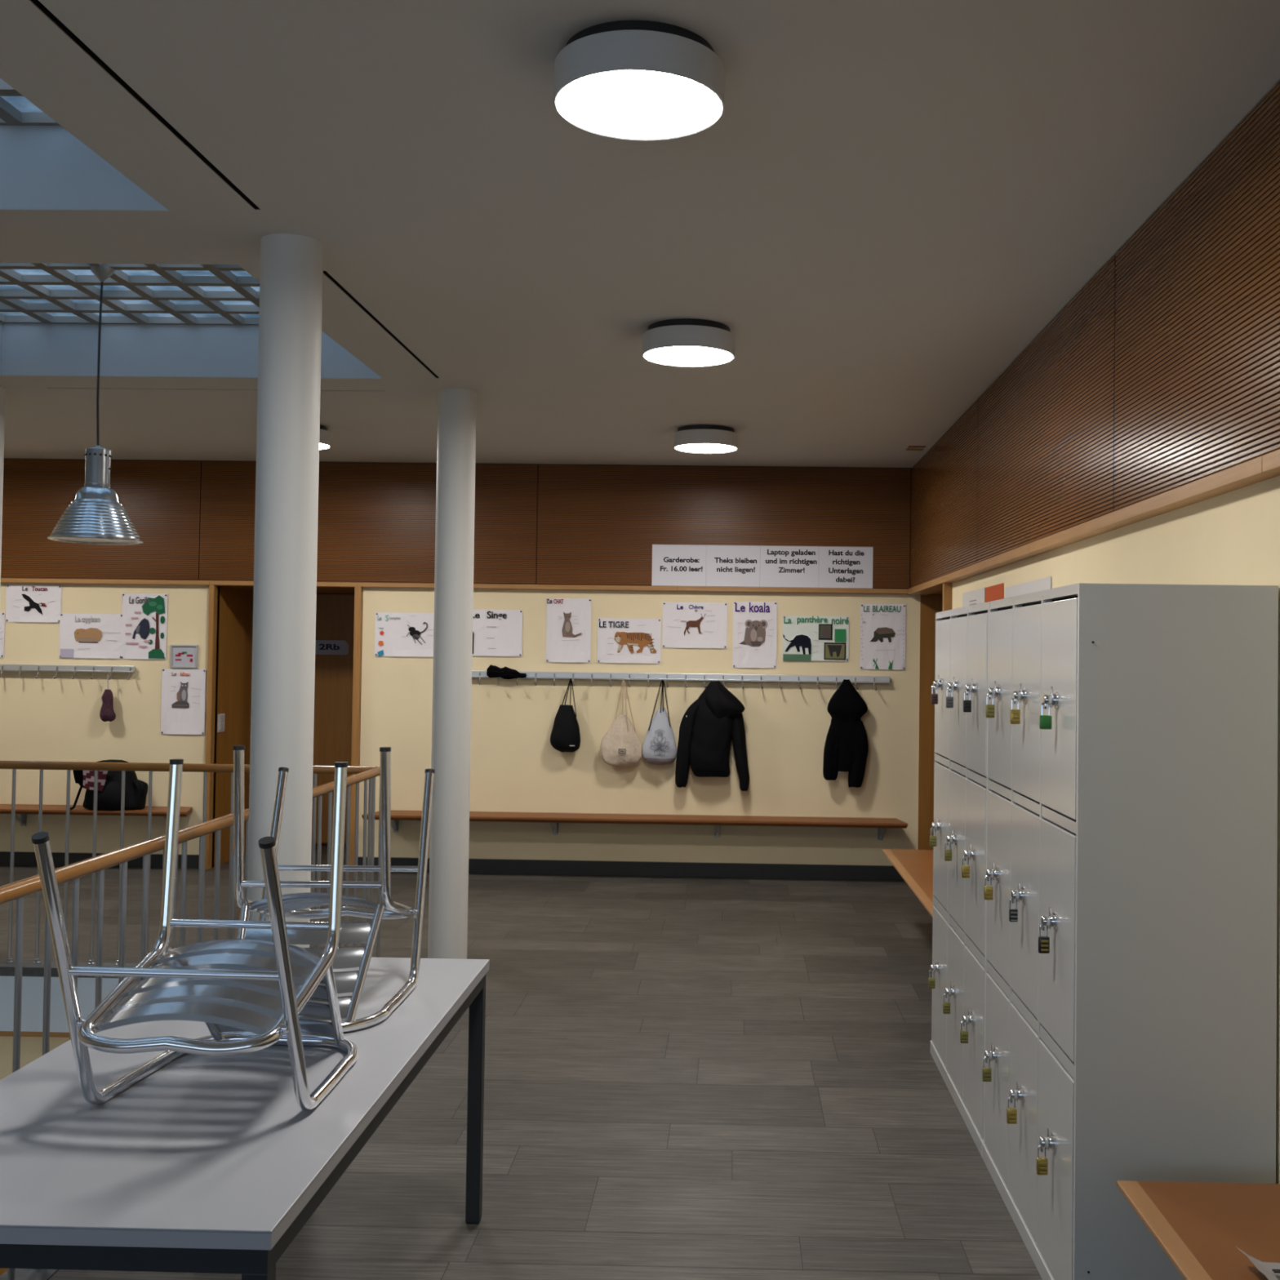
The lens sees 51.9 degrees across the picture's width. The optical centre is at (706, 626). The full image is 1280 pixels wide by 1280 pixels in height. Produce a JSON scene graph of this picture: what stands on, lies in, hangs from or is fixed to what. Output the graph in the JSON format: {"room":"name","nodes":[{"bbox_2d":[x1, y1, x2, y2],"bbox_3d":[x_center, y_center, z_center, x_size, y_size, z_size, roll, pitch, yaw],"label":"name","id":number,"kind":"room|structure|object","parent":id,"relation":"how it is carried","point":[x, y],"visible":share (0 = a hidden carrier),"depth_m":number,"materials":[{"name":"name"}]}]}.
{"room":"school corridor","nodes":[
{"label":"school corridor","id":0,"kind":"room"},
{"bbox_2d":[0,1035,69,1275],"bbox_3d":[-4.202,3.455,3.765,5.128,3.000,6.100,1,-1,1],"label":"wall","id":1,"kind":"structure","parent":0,"point":[31,1047],"depth_m":6.66,"materials":[{"name":"beige paint"}]},
{"bbox_2d":[0,976,118,1037],"bbox_3d":[-4.181,1.852,3.800,4.792,0.302,5.764,1,-1,1],"label":"trim","id":2,"kind":"structure","parent":1,"relation":"attached to","point":[32,1001],"depth_m":6.63,"materials":[{"name":"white paint"}]},
{"bbox_2d":[311,594,354,844],"bbox_3d":[-3.096,0.323,11.013,1.150,3.000,0.100,1,-1,1],"label":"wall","id":3,"kind":"structure","parent":0,"point":[322,843],"depth_m":10.93,"materials":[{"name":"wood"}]},
{"bbox_2d":[211,585,355,867],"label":"door","id":4,"kind":"structure","parent":3,"relation":"in","point":[335,609],"depth_m":10.43,"materials":[{"name":"brown wood"}]},
{"bbox_2d":[217,713,225,732],"bbox_3d":[-3.634,0.723,9.835,0.012,0.135,0.120,1,-1,1],"label":"light switch","id":5,"kind":"object","parent":4,"relation":"attached to","point":[220,717],"visible":1,"depth_m":9.82,"materials":[{"name":"grey plastic"}]},
{"bbox_2d":[315,640,348,654],"bbox_3d":[-3.254,0.173,10.886,0.575,0.120,0.005,1,-1,1],"label":"room sign","id":6,"kind":"object","parent":4,"relation":"attached to","point":[322,646],"visible":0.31,"depth_m":10.88,"materials":[{"name":"grey plastic"}]},
{"bbox_2d":[0,458,919,866],"bbox_3d":[-2.716,0.295,9.805,8.560,3.015,0.300,1,-1,1],"label":"wall","id":7,"kind":"structure","parent":0,"point":[194,520],"depth_m":9.65,"materials":[{"name":"beige paint"}]},
{"bbox_2d":[0,612,4,657],"bbox_3d":[-5.324,0.062,9.746,0.217,0.338,0.010,1,-1,1],"label":"poster","id":8,"kind":"object","parent":7,"relation":"attached to","point":[2,614],"visible":1,"depth_m":9.75,"materials":[{"name":"white paper"}]},
{"bbox_2d":[5,584,62,622],"bbox_3d":[-4.998,-0.170,9.744,0.415,0.280,0.010,1,-1,1],"label":"poster","id":9,"kind":"object","parent":7,"relation":"attached to","point":[40,603],"visible":1,"depth_m":9.75,"materials":[{"name":"white paper"}]},
{"bbox_2d":[13,594,53,614],"bbox_3d":[-4.989,-0.164,9.741,0.318,0.154,0.001,1,-1,1],"label":"picture","id":10,"kind":"object","parent":9,"relation":"attached to","point":[24,604],"depth_m":9.75,"materials":[{"name":"black"}]},
{"bbox_2d":[0,664,135,679],"bbox_3d":[-5.313,0.330,9.692,2.173,0.103,0.112,1,-1,1],"label":"coat rack","id":11,"kind":"object","parent":7,"relation":"attached to","point":[33,668],"visible":1,"depth_m":9.69,"materials":[{"name":"silver metal"}]},
{"bbox_2d":[99,675,115,721],"bbox_3d":[-4.398,0.528,9.640,0.112,0.344,0.082,1,-1,1],"label":"bag","id":12,"kind":"object","parent":11,"relation":"hanging from","point":[107,713],"visible":1,"depth_m":9.62,"materials":[{"name":"fabric"}]},
{"bbox_2d":[58,613,123,658],"bbox_3d":[-4.564,0.071,9.730,0.474,0.332,0.010,1,-1,1],"label":"poster","id":13,"kind":"object","parent":7,"relation":"attached to","point":[94,636],"visible":1,"depth_m":9.73,"materials":[{"name":"white paper"}]},
{"bbox_2d":[60,627,119,657],"bbox_3d":[-4.567,0.122,9.725,0.446,0.223,0.001,1,-1,1],"label":"picture","id":14,"kind":"object","parent":13,"relation":"attached to","point":[75,642],"depth_m":9.73,"materials":[{"name":"brown"}]},
{"bbox_2d":[0,804,192,826],"bbox_3d":[-5.316,1.391,9.572,3.200,0.161,0.303,1,-1,1],"label":"bench","id":15,"kind":"object","parent":7,"relation":"attached to","point":[23,810],"visible":0.57,"depth_m":9.43,"materials":[{"name":"brown wood"}]},
{"bbox_2d":[69,759,147,810],"bbox_3d":[-4.314,1.149,9.524,0.507,0.352,0.309,1,-1,1],"label":"backpack","id":16,"kind":"object","parent":15,"relation":"on","point":[135,789],"visible":0.8,"depth_m":9.43,"materials":[{"name":"black fabric"}]},
{"bbox_2d":[72,769,107,791],"bbox_3d":[-4.416,1.075,9.371,0.270,0.200,0.076,1,-1,1],"label":"patterned scarf","id":17,"kind":"object","parent":16,"relation":"on","point":[85,779],"visible":0.65,"depth_m":9.37,"materials":[{"name":"multicoloured fabric"}]},
{"bbox_2d":[120,593,167,659],"bbox_3d":[-4.169,-0.001,9.723,0.341,0.487,0.010,1,-1,1],"label":"poster","id":18,"kind":"object","parent":7,"relation":"attached to","point":[144,619],"visible":1,"depth_m":9.72,"materials":[{"name":"white paper"}]},
{"bbox_2d":[160,668,205,734],"bbox_3d":[-3.871,0.556,9.705,0.328,0.485,0.010,1,-1,1],"label":"poster","id":19,"kind":"object","parent":7,"relation":"attached to","point":[183,690],"visible":1,"depth_m":9.71,"materials":[{"name":"white paper"}]},
{"bbox_2d":[170,681,200,707],"bbox_3d":[-3.846,0.505,9.702,0.235,0.194,0.001,1,-1,1],"label":"picture","id":20,"kind":"object","parent":19,"relation":"attached to","point":[183,694],"depth_m":9.71,"materials":[{"name":"grey paper"}]},
{"bbox_2d":[169,644,198,668],"bbox_3d":[-3.865,0.222,9.711,0.203,0.172,0.018,1,-1,1],"label":"framed notice","id":21,"kind":"object","parent":7,"relation":"attached to","point":[181,655],"visible":1,"depth_m":9.71,"materials":[{"name":"white paper"}]},
{"bbox_2d":[204,585,363,869],"bbox_3d":[-3.117,0.749,9.699,1.129,2.092,0.110,1,-1,1],"label":"trim","id":22,"kind":"structure","parent":7,"relation":"attached to","point":[213,628],"depth_m":9.65,"materials":[{"name":"brown wood"}]},
{"bbox_2d":[374,612,434,657],"bbox_3d":[-2.178,0.063,9.680,0.540,0.329,0.011,1,-1,1],"label":"poster","id":23,"kind":"object","parent":7,"relation":"attached to","point":[396,633],"visible":0.91,"depth_m":9.68,"materials":[{"name":"white paper"}]},
{"bbox_2d":[0,851,904,880],"bbox_3d":[-2.753,1.747,9.668,8.530,0.105,0.032,1,-1,1],"label":"baseboard","id":24,"kind":"structure","parent":7,"relation":"attached to","point":[837,872],"depth_m":9.61,"materials":[{"name":"grey"}]},
{"bbox_2d":[0,577,907,594],"bbox_3d":[-2.760,-0.310,9.693,8.462,0.034,0.072,1,-1,1],"label":"trim","id":25,"kind":"structure","parent":7,"relation":"attached to","point":[232,583],"depth_m":9.63,"materials":[{"name":"brown wood"}]},
{"bbox_2d":[472,608,522,656],"bbox_3d":[-1.587,0.047,9.668,0.462,0.343,0.010,1,-1,1],"label":"poster","id":26,"kind":"object","parent":7,"relation":"attached to","point":[495,633],"visible":0.84,"depth_m":9.67,"materials":[{"name":"white paper"}]},
{"bbox_2d":[472,631,495,653],"bbox_3d":[-1.669,0.105,9.665,0.241,0.207,0.001,1,-1,1],"label":"picture","id":27,"kind":"object","parent":26,"relation":"attached to","point":[483,642],"depth_m":9.67,"materials":[{"name":"black"}]},
{"bbox_2d":[546,598,591,662],"bbox_3d":[-1.014,0.029,9.656,0.331,0.472,0.010,1,-1,1],"label":"poster","id":28,"kind":"object","parent":7,"relation":"attached to","point":[568,620],"visible":1,"depth_m":9.66,"materials":[{"name":"white paper"}]},
{"bbox_2d":[557,612,582,640],"bbox_3d":[-1.006,-0.001,9.653,0.182,0.213,0.002,1,-1,1],"label":"picture","id":29,"kind":"object","parent":28,"relation":"attached to","point":[569,624],"depth_m":9.66,"materials":[{"name":"brown"}]},
{"bbox_2d":[597,617,661,663],"bbox_3d":[-0.568,0.106,9.644,0.466,0.330,0.012,1,-1,1],"label":"poster","id":30,"kind":"object","parent":7,"relation":"attached to","point":[620,640],"visible":1,"depth_m":9.65,"materials":[{"name":"white paper"}]},
{"bbox_2d":[607,624,656,653],"bbox_3d":[-0.546,0.097,9.640,0.358,0.220,0.004,1,-1,1],"label":"picture","id":31,"kind":"object","parent":30,"relation":"attached to","point":[621,638],"depth_m":9.64,"materials":[{"name":"brown"}]},
{"bbox_2d":[361,809,907,839],"bbox_3d":[-0.515,1.454,9.470,3.885,0.161,0.303,1,-1,1],"label":"bench","id":32,"kind":"object","parent":7,"relation":"attached to","point":[554,819],"visible":0.94,"depth_m":9.36,"materials":[{"name":"brown wood"}]},
{"bbox_2d":[651,544,706,586],"bbox_3d":[-0.200,-0.447,9.614,0.397,0.302,0.002,1,-1,1],"label":"notice sheet","id":33,"kind":"object","parent":7,"relation":"attached to","point":[673,565],"visible":1,"depth_m":9.61,"materials":[{"name":"white paper"}]},
{"bbox_2d":[471,671,890,690],"bbox_3d":[-0.266,0.395,9.585,3.210,0.103,0.112,1,-1,1],"label":"coat rack","id":34,"kind":"object","parent":7,"relation":"attached to","point":[563,675],"visible":0.94,"depth_m":9.59,"materials":[{"name":"silver metal"}]},
{"bbox_2d":[486,664,526,679],"bbox_3d":[-1.464,0.335,9.613,0.291,0.105,0.081,1,-1,1],"label":"gloves","id":35,"kind":"object","parent":34,"relation":"on","point":[492,671],"visible":1,"depth_m":9.59,"materials":[{"name":"black fabric"}]},
{"bbox_2d":[550,678,580,752],"bbox_3d":[-1.025,0.648,9.565,0.220,0.538,0.126,1,-1,1],"label":"bag","id":36,"kind":"object","parent":34,"relation":"hanging from","point":[565,736],"visible":1,"depth_m":9.53,"materials":[{"name":"black fabric"}]},
{"bbox_2d":[600,680,641,767],"bbox_3d":[-0.621,0.706,9.552,0.308,0.638,0.156,1,-1,1],"label":"bag","id":37,"kind":"object","parent":34,"relation":"hanging from","point":[620,746],"visible":1,"depth_m":9.52,"materials":[{"name":"beige fabric"}]},
{"bbox_2d":[642,680,676,764],"bbox_3d":[-0.336,0.697,9.547,0.253,0.619,0.139,1,-1,1],"label":"bag","id":38,"kind":"object","parent":34,"relation":"hanging from","point":[659,747],"visible":1,"depth_m":9.51,"materials":[{"name":"grey fabric"}]},
{"bbox_2d":[675,680,749,791],"bbox_3d":[0.047,0.793,9.524,0.530,0.795,0.187,0,-1,13],"label":"hooded jacket","id":39,"kind":"object","parent":34,"relation":"hanging from","point":[708,727],"visible":1,"depth_m":9.48,"materials":[{"name":"black fabric"}]},
{"bbox_2d":[704,680,745,718],"bbox_3d":[0.132,0.532,9.502,0.296,0.270,0.146,1,-1,1],"label":"hood","id":40,"kind":"object","parent":39,"relation":"attached to","point":[719,703],"depth_m":9.46,"materials":[{"name":"black fabric"}]},
{"bbox_2d":[822,679,868,787],"bbox_3d":[1.012,0.774,9.510,0.327,0.780,0.150,1,-1,1],"label":"jacket","id":41,"kind":"object","parent":34,"relation":"hanging from","point":[846,748],"visible":1,"depth_m":9.46,"materials":[{"name":"black fabric"}]},
{"bbox_2d":[826,679,867,721],"bbox_3d":[1.024,0.536,9.514,0.292,0.304,0.147,1,-1,1],"label":"hood","id":42,"kind":"object","parent":41,"relation":"attached to","point":[846,704],"depth_m":9.46,"materials":[{"name":"black fabric"}]},
{"bbox_2d":[662,601,727,648],"bbox_3d":[-0.086,-0.009,9.637,0.476,0.336,0.010,1,-1,1],"label":"poster","id":43,"kind":"object","parent":7,"relation":"attached to","point":[684,624],"visible":1,"depth_m":9.64,"materials":[{"name":"white paper"}]},
{"bbox_2d":[666,610,715,635],"bbox_3d":[-0.112,-0.023,9.635,0.352,0.195,0.001,1,-1,1],"label":"picture","id":44,"kind":"object","parent":43,"relation":"attached to","point":[679,623],"depth_m":9.64,"materials":[{"name":"brown"}]},
{"bbox_2d":[706,545,759,586],"bbox_3d":[0.196,-0.442,9.605,0.393,0.302,0.002,1,-1,1],"label":"notice sheet","id":45,"kind":"object","parent":7,"relation":"attached to","point":[726,566],"visible":1,"depth_m":9.61,"materials":[{"name":"white paper"}]},
{"bbox_2d":[732,601,777,668],"bbox_3d":[0.355,0.061,9.627,0.322,0.487,0.010,1,-1,1],"label":"poster","id":46,"kind":"object","parent":7,"relation":"attached to","point":[754,623],"visible":1,"depth_m":9.63,"materials":[{"name":"white paper"}]},
{"bbox_2d":[734,619,773,649],"bbox_3d":[0.350,0.058,9.623,0.288,0.226,0.002,1,-1,1],"label":"picture","id":47,"kind":"object","parent":46,"relation":"attached to","point":[749,634],"depth_m":9.62,"materials":[{"name":"brown"}]},
{"bbox_2d":[760,546,818,587],"bbox_3d":[0.607,-0.437,9.597,0.428,0.302,0.002,1,-1,1],"label":"notice sheet","id":48,"kind":"object","parent":7,"relation":"attached to","point":[792,566],"visible":1,"depth_m":9.60,"materials":[{"name":"white paper"}]},
{"bbox_2d":[782,615,848,661],"bbox_3d":[0.801,0.089,9.617,0.486,0.332,0.010,1,-1,1],"label":"poster","id":49,"kind":"object","parent":7,"relation":"attached to","point":[805,637],"visible":1,"depth_m":9.62,"materials":[{"name":"white paper"}]},
{"bbox_2d":[818,546,873,588],"bbox_3d":[1.019,-0.431,9.588,0.394,0.302,0.002,1,-1,1],"label":"notice sheet","id":50,"kind":"object","parent":7,"relation":"attached to","point":[838,566],"visible":1,"depth_m":9.59,"materials":[{"name":"white paper"}]},
{"bbox_2d":[859,604,906,670],"bbox_3d":[1.292,0.076,9.606,0.333,0.480,0.012,1,-1,1],"label":"poster","id":51,"kind":"object","parent":7,"relation":"attached to","point":[882,626],"visible":1,"depth_m":9.61,"materials":[{"name":"white paper"}]},
{"bbox_2d":[0,844,1042,1279],"bbox_3d":[-2.240,1.834,3.947,9.800,0.301,14.436,1,-1,1],"label":"floor","id":52,"kind":"structure","parent":0,"point":[686,1077],"depth_m":4.78,"materials":[{"name":"wood"}]},
{"bbox_2d":[0,386,5,594],"bbox_3d":[-3.914,0.220,7.041,0.204,3.015,0.204,1,-1,1],"label":"column","id":53,"kind":"structure","parent":52,"relation":"on","point":[2,391],"depth_m":7.07,"materials":[{"name":"white paint"}]},
{"bbox_2d":[0,760,377,964],"bbox_3d":[-4.083,1.202,6.763,4.780,1.033,0.043,1,-1,1],"label":"stair railing","id":54,"kind":"object","parent":52,"relation":"on","point":[14,765],"visible":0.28,"depth_m":6.73,"materials":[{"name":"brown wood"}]},
{"bbox_2d":[0,766,381,1279],"bbox_3d":[-1.734,1.172,3.858,0.043,1.033,5.790,1,-1,1],"label":"stair railing","id":55,"kind":"object","parent":52,"relation":"on","point":[18,890],"visible":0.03,"depth_m":4.02,"materials":[{"name":"brown wood"}]},
{"bbox_2d":[0,957,489,1279],"bbox_3d":[-1.048,1.308,2.900,0.795,0.740,1.790,1,-1,1],"label":"table","id":56,"kind":"object","parent":52,"relation":"on","point":[203,1163],"visible":0.79,"depth_m":2.40,"materials":[{"name":"grey laminate"}]},
{"bbox_2d":[31,759,358,1111],"bbox_3d":[-0.963,0.608,2.630,0.441,0.651,0.673,1,-1,3],"label":"bistro chair","id":57,"kind":"object","parent":56,"relation":"on","point":[232,986],"visible":1,"depth_m":2.52,"materials":[{"name":"silver metal"}]},
{"bbox_2d":[232,745,435,1033],"bbox_3d":[-0.976,0.623,3.362,0.441,0.651,0.673,1,-1,-2],"label":"bistro chair","id":58,"kind":"object","parent":56,"relation":"on","point":[295,904],"visible":0.66,"depth_m":3.23,"materials":[{"name":"silver metal"}]},
{"bbox_2d":[247,233,323,947],"bbox_3d":[-1.434,0.198,4.448,0.204,3.015,0.204,1,-1,1],"label":"column","id":59,"kind":"structure","parent":52,"relation":"on","point":[289,393],"depth_m":4.37,"materials":[{"name":"white paint"}]},
{"bbox_2d":[427,387,476,959],"bbox_3d":[-1.352,0.253,6.986,0.204,3.015,0.204,1,-1,1],"label":"column","id":60,"kind":"structure","parent":52,"relation":"on","point":[456,407],"depth_m":6.90,"materials":[{"name":"white paint"}]},
{"bbox_2d":[929,601,989,1156],"bbox_3d":[1.150,0.842,4.862,0.516,1.816,1.136,1,-1,1],"label":"tall cabinet","id":61,"kind":"object","parent":52,"relation":"on","point":[958,964],"visible":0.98,"depth_m":4.76,"materials":[{"name":"grey metal"}]},
{"bbox_2d":[942,993,951,1013],"bbox_3d":[0.889,1.394,4.853,0.027,0.077,0.020,1,-1,1],"label":"padlock","id":62,"kind":"object","parent":61,"relation":"attached to","point":[946,1005],"visible":1,"depth_m":4.85,"materials":[{"name":"gold metal"}]},
{"bbox_2d":[960,1020,968,1043],"bbox_3d":[0.882,1.387,4.485,0.027,0.077,0.020,1,-1,1],"label":"padlock","id":63,"kind":"object","parent":61,"relation":"attached to","point":[963,1033],"visible":1,"depth_m":4.48,"materials":[{"name":"gold metal"}]},
{"bbox_2d":[961,856,969,878],"bbox_3d":[0.889,0.824,4.497,0.027,0.077,0.020,1,-1,1],"label":"padlock","id":64,"kind":"object","parent":61,"relation":"attached to","point":[965,868],"visible":1,"depth_m":4.49,"materials":[{"name":"gold metal"}]},
{"bbox_2d":[963,690,971,712],"bbox_3d":[0.897,0.257,4.509,0.027,0.077,0.020,1,-1,1],"label":"padlock","id":65,"kind":"object","parent":61,"relation":"attached to","point":[966,704],"visible":1,"depth_m":4.50,"materials":[{"name":"black metal"}]},
{"bbox_2d":[982,582,1278,1279],"bbox_3d":[1.126,0.817,3.724,0.516,1.816,1.133,1,-1,1],"label":"tall cabinet","id":66,"kind":"object","parent":52,"relation":"on","point":[1140,828],"visible":1,"depth_m":3.17,"materials":[{"name":"grey metal"}]},
{"bbox_2d":[982,1057,991,1081],"bbox_3d":[0.873,1.378,4.082,0.027,0.077,0.020,1,-1,1],"label":"padlock","id":67,"kind":"object","parent":66,"relation":"attached to","point":[986,1071],"visible":1,"depth_m":4.08,"materials":[{"name":"gold metal"}]},
{"bbox_2d":[983,875,993,900],"bbox_3d":[0.881,0.815,4.094,0.027,0.077,0.020,1,-1,1],"label":"padlock","id":68,"kind":"object","parent":66,"relation":"attached to","point":[988,890],"visible":1,"depth_m":4.09,"materials":[{"name":"gold metal"}]},
{"bbox_2d":[985,693,995,718],"bbox_3d":[0.888,0.248,4.106,0.027,0.077,0.020,1,-1,1],"label":"padlock","id":69,"kind":"object","parent":66,"relation":"attached to","point":[989,708],"visible":1,"depth_m":4.10,"materials":[{"name":"gold metal"}]},
{"bbox_2d":[1006,1096,1017,1124],"bbox_3d":[0.866,1.370,3.717,0.027,0.077,0.020,1,-1,1],"label":"padlock","id":70,"kind":"object","parent":66,"relation":"attached to","point":[1011,1113],"visible":1,"depth_m":3.71,"materials":[{"name":"gold metal"}]},
{"bbox_2d":[1008,897,1017,922],"bbox_3d":[0.873,0.804,3.729,0.023,0.070,0.020,1,-1,1],"label":"padlock","id":71,"kind":"object","parent":66,"relation":"attached to","point":[1013,913],"visible":1,"depth_m":3.72,"materials":[{"name":"black metal"}]},
{"bbox_2d":[1009,697,1020,724],"bbox_3d":[0.881,0.240,3.741,0.027,0.077,0.020,1,-1,1],"label":"padlock","id":72,"kind":"object","parent":66,"relation":"attached to","point":[1015,714],"visible":1,"depth_m":3.73,"materials":[{"name":"gold metal"}]},
{"bbox_2d":[1035,1144,1048,1175],"bbox_3d":[0.858,1.362,3.351,0.027,0.077,0.020,1,-1,1],"label":"padlock","id":73,"kind":"object","parent":66,"relation":"attached to","point":[1042,1167],"visible":1,"depth_m":3.35,"materials":[{"name":"gold metal"}]},
{"bbox_2d":[1038,923,1049,953],"bbox_3d":[0.866,0.799,3.363,0.027,0.077,0.020,1,-1,1],"label":"padlock","id":74,"kind":"object","parent":66,"relation":"attached to","point":[1043,941],"visible":1,"depth_m":3.36,"materials":[{"name":"black metal"}]},
{"bbox_2d":[1039,702,1051,729],"bbox_3d":[0.873,0.229,3.377,0.030,0.071,0.015,1,-1,1],"label":"padlock","id":75,"kind":"object","parent":66,"relation":"attached to","point":[1045,721],"visible":1,"depth_m":3.37,"materials":[{"name":"green metal"}]},
{"bbox_2d":[0,0,1279,467],"bbox_3d":[-2.247,-1.350,4.028,10.100,0.040,14.300,1,-1,1],"label":"ceiling","id":76,"kind":"structure","parent":0,"point":[886,203],"depth_m":3.97,"materials":[{"name":"white paint"}]},
{"bbox_2d":[0,77,168,210],"bbox_3d":[-2.709,-1.647,3.211,2.035,0.584,2.025,1,-1,1],"label":"window","id":77,"kind":"structure","parent":76,"relation":"attached to","point":[43,166],"depth_m":4.17,"materials":[{"name":"grey paint"}]},
{"bbox_2d":[0,262,382,378],"bbox_3d":[-2.655,-1.592,5.750,2.035,0.584,2.025,1,-1,1],"label":"window","id":78,"kind":"structure","parent":76,"relation":"attached to","point":[157,319],"depth_m":6.72,"materials":[{"name":"glass"}]},
{"bbox_2d":[47,265,143,544],"bbox_3d":[-2.656,-0.970,5.739,0.380,1.197,0.380,1,-1,1],"label":"pendant lamp","id":79,"kind":"object","parent":78,"relation":"hanging from","point":[95,515],"visible":1,"depth_m":5.67,"materials":[{"name":"grey metal"}]},
{"bbox_2d":[30,0,439,391],"bbox_3d":[-3.818,-1.389,3.345,4.808,0.042,7.486,1,-1,1],"label":"trim","id":80,"kind":"structure","parent":76,"relation":"attached to","point":[37,2],"depth_m":3.52,"materials":[{"name":"black metal"}]},
{"bbox_2d":[319,424,330,449],"bbox_3d":[-2.542,-1.185,8.163,0.394,0.120,0.394,1,-1,1],"label":"ceiling lamp","id":81,"kind":"object","parent":76,"relation":"attached to","point":[325,435],"visible":0.18,"depth_m":8.12,"materials":[{"name":"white plastic"}]},
{"bbox_2d":[553,20,724,140],"bbox_3d":[-0.155,-1.262,3.042,0.394,0.120,0.394,1,-1,1],"label":"ceiling lamp","id":82,"kind":"object","parent":76,"relation":"attached to","point":[638,80],"visible":1,"depth_m":2.93,"materials":[{"name":"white plastic"}]},
{"bbox_2d":[557,70,720,137],"bbox_3d":[-0.156,-1.204,3.041,0.377,0.004,0.377,1,-1,1],"label":"diffuser","id":83,"kind":"object","parent":82,"relation":"attached to","point":[615,104],"depth_m":3.01,"materials":[{"name":"white plastic"}]},
{"bbox_2d":[642,318,734,367],"bbox_3d":[-0.075,-1.207,5.590,0.394,0.120,0.394,1,-1,1],"label":"ceiling lamp","id":84,"kind":"object","parent":76,"relation":"attached to","point":[685,342],"visible":1,"depth_m":5.46,"materials":[{"name":"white plastic"}]},
{"bbox_2d":[644,346,733,365],"bbox_3d":[-0.076,-1.149,5.589,0.377,0.004,0.377,1,-1,1],"label":"diffuser","id":85,"kind":"object","parent":84,"relation":"attached to","point":[663,355],"depth_m":5.56,"materials":[{"name":"white plastic"}]},
{"bbox_2d":[673,424,737,453],"bbox_3d":[-0.003,-1.153,8.079,0.394,0.120,0.394,1,-1,1],"label":"ceiling lamp","id":86,"kind":"object","parent":76,"relation":"attached to","point":[695,438],"visible":1,"depth_m":7.94,"materials":[{"name":"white plastic"}]},
{"bbox_2d":[675,444,736,453],"bbox_3d":[-0.004,-1.095,8.077,0.377,0.004,0.377,1,-1,1],"label":"diffuser","id":87,"kind":"object","parent":86,"relation":"attached to","point":[691,448],"depth_m":8.06,"materials":[{"name":"white plastic"}]},
{"bbox_2d":[910,81,1279,1183],"bbox_3d":[1.456,0.212,3.296,0.223,3.015,12.660,1,-1,1],"label":"wall","id":88,"kind":"structure","parent":0,"point":[1161,375],"depth_m":4.11,"materials":[{"name":"beige paint"}]},
{"bbox_2d":[882,848,933,917],"bbox_3d":[1.249,1.422,6.796,0.395,0.160,2.500,1,-1,1],"label":"bench","id":89,"kind":"object","parent":88,"relation":"attached to","point":[915,867],"visible":0.16,"depth_m":7.29,"materials":[{"name":"brown wood"}]},
{"bbox_2d":[917,590,942,849],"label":"door","id":90,"kind":"structure","parent":88,"relation":"in","point":[931,604],"depth_m":9.58,"materials":[{"name":"brown wood"}]},
{"bbox_2d":[942,582,952,611],"bbox_3d":[1.496,0.776,7.983,0.128,2.088,0.055,1,-1,1],"label":"trim","id":91,"kind":"structure","parent":88,"relation":"attached to","point":[947,587],"depth_m":7.98,"materials":[{"name":"brown wood"}]},
{"bbox_2d":[962,587,984,607],"bbox_3d":[1.474,-0.097,7.259,0.002,0.203,0.670,1,-1,1],"label":"notice","id":92,"kind":"object","parent":88,"relation":"attached to","point":[977,596],"visible":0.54,"depth_m":7.24,"materials":[{"name":"grey paper"}]},
{"bbox_2d":[985,582,1003,602],"bbox_3d":[1.462,-0.088,6.674,0.002,0.240,0.460,1,-1,1],"label":"notice","id":93,"kind":"object","parent":88,"relation":"attached to","point":[993,593],"visible":0.18,"depth_m":6.66,"materials":[{"name":"orange"}]},
{"bbox_2d":[1004,576,1051,598],"bbox_3d":[1.446,-0.062,5.934,0.002,0.275,0.920,1,-1,1],"label":"notice","id":94,"kind":"object","parent":88,"relation":"attached to","point":[1044,584],"visible":0.11,"depth_m":5.88,"materials":[{"name":"grey paper"}]},
{"bbox_2d":[907,448,1279,595],"bbox_3d":[1.406,-0.387,3.274,0.138,0.042,12.587,1,-1,1],"label":"trim","id":95,"kind":"structure","parent":88,"relation":"attached to","point":[1267,466],"depth_m":4.15,"materials":[{"name":"brown wood"}]},
{"bbox_2d":[1116,1180,1279,1279],"bbox_3d":[1.122,1.313,1.759,0.437,0.160,2.420,1,-1,1],"label":"bench","id":96,"kind":"object","parent":88,"relation":"attached to","point":[1199,1226],"visible":1,"depth_m":2.76,"materials":[{"name":"brown wood"}]},
{"bbox_2d":[1235,1245,1279,1279],"bbox_3d":[1.172,1.229,2.458,0.280,0.034,0.215,1,-1,1],"label":"crumpled paper","id":97,"kind":"object","parent":96,"relation":"on","point":[1271,1270],"visible":1,"depth_m":2.52,"materials":[{"name":"grey paper"}]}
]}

